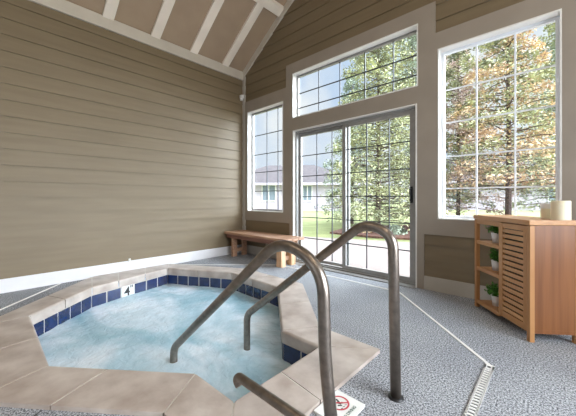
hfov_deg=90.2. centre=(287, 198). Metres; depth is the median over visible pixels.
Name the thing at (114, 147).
wall
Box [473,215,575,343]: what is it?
base cabinet
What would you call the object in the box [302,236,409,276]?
patio
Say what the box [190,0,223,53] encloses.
trim
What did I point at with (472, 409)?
drain grate
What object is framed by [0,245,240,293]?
baseboard
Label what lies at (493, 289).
potted plant
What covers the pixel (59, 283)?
drain
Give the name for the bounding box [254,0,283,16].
trim
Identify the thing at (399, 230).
bush
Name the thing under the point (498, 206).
house
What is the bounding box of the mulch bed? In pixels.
[330,225,409,239]
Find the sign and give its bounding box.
[314,390,364,415]
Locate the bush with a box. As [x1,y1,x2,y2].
[387,224,407,234]
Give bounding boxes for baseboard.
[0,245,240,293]
[247,245,491,299]
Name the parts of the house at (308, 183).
pane, pane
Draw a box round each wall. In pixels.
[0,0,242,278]
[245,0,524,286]
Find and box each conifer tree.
[313,66,392,223]
[320,39,446,230]
[363,34,466,220]
[405,49,526,215]
[445,28,554,214]
[497,22,554,211]
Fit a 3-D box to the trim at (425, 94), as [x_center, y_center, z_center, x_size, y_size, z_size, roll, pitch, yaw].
[1.593,-0.565,3.107,6.525,3.130,0.026,0,0,43]
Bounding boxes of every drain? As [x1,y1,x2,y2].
[0,283,60,309]
[182,264,490,364]
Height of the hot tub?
1.072 m
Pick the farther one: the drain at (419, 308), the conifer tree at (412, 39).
the conifer tree at (412, 39)
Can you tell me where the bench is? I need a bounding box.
[224,230,303,267]
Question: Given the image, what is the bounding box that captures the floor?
[0,253,575,415]
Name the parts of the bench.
leg, leg, leg, leg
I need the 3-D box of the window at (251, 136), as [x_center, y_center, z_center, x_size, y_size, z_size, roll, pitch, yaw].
[-0.358,-0.680,5.021,0.908,1.808,0.165,0,0,43]
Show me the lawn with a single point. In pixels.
(308, 224)
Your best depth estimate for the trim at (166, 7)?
4.00 m
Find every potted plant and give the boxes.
[483,225,498,242]
[484,282,498,306]
[488,247,498,270]
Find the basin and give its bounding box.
[33,273,301,357]
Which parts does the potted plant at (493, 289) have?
pot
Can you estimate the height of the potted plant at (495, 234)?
0.195 m
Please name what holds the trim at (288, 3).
attached to the wall at (307, 28)
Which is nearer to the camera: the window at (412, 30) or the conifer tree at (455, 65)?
the window at (412, 30)
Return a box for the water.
[38,284,290,402]
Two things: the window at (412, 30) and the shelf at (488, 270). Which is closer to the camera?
the shelf at (488, 270)
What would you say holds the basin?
in the hot tub
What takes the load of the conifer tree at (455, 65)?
on the mulch bed
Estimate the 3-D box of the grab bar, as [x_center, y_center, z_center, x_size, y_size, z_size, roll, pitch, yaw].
[0.030,0.873,1.006,0.720,0.254,0.080,0,0,43]
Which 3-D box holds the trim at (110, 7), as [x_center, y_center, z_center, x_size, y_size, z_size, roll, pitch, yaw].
[-1.146,-3.488,2.621,3.264,2.297,0.128,0,0,43]
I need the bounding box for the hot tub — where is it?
[0,264,379,415]
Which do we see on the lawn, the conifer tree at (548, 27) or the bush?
the conifer tree at (548, 27)
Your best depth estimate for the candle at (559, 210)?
2.00 m
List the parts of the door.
sliding panel, sliding panel, handle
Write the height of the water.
0.019 m
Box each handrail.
[170,240,336,415]
[244,221,403,402]
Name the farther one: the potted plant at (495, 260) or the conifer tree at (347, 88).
the conifer tree at (347, 88)
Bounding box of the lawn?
[302,202,539,241]
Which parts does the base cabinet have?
post, rail, door, post, panel, rail, post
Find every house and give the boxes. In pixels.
[255,165,370,210]
[445,156,554,210]
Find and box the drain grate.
[463,363,494,415]
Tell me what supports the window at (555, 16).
in the wall at (307, 28)
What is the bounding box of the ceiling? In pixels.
[66,0,286,71]
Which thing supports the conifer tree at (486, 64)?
on the mulch bed
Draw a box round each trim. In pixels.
[29,0,242,80]
[103,0,119,20]
[151,0,175,38]
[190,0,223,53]
[222,2,262,66]
[242,76,245,229]
[243,0,293,76]
[245,0,575,288]
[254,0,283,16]
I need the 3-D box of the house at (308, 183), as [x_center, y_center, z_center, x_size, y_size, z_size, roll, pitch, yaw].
[0.319,-1.200,29.972,14.600,4.600,9.030,0,0,5]
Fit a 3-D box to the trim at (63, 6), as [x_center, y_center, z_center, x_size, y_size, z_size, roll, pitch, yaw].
[-3.281,-2.283,2.753,0.035,0.155,7.200,0,0,43]
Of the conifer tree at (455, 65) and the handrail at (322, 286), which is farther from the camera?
the conifer tree at (455, 65)
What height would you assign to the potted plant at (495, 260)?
0.204 m
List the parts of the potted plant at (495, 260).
pot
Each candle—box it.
[540,202,549,218]
[550,201,570,219]
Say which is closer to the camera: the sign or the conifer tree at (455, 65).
the sign
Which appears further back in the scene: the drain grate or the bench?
the bench
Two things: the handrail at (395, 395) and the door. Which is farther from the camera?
the door
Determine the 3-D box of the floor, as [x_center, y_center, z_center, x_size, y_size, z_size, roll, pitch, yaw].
[-0.917,1.060,0.476,6.800,0.120,7.300,0,0,43]
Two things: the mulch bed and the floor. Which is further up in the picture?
the mulch bed
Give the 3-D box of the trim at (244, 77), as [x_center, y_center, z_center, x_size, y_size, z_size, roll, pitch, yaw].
[-0.820,-0.650,5.358,0.075,3.300,0.032,0,0,43]
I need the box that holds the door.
[293,103,416,288]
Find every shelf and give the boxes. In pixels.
[477,240,498,248]
[477,266,498,278]
[477,299,498,315]
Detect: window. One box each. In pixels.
[247,101,282,212]
[292,23,417,117]
[438,8,561,220]
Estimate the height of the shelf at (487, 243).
0.030 m
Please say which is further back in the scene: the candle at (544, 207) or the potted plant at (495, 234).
the potted plant at (495, 234)
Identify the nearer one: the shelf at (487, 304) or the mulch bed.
the shelf at (487, 304)
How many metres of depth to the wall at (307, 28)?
3.84 m
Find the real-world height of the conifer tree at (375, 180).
8.797 m
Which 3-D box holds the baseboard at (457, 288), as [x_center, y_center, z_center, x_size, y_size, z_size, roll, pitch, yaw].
[1.567,0.925,3.134,6.600,0.149,0.022,0,0,43]
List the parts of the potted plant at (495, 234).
pot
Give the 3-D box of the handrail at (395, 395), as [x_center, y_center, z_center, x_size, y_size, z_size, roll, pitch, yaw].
[0.108,0.871,1.861,1.280,1.498,0.076,0,0,44]
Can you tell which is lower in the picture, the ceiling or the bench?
the bench
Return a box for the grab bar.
[233,372,305,415]
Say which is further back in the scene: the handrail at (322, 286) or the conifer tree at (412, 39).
the conifer tree at (412, 39)

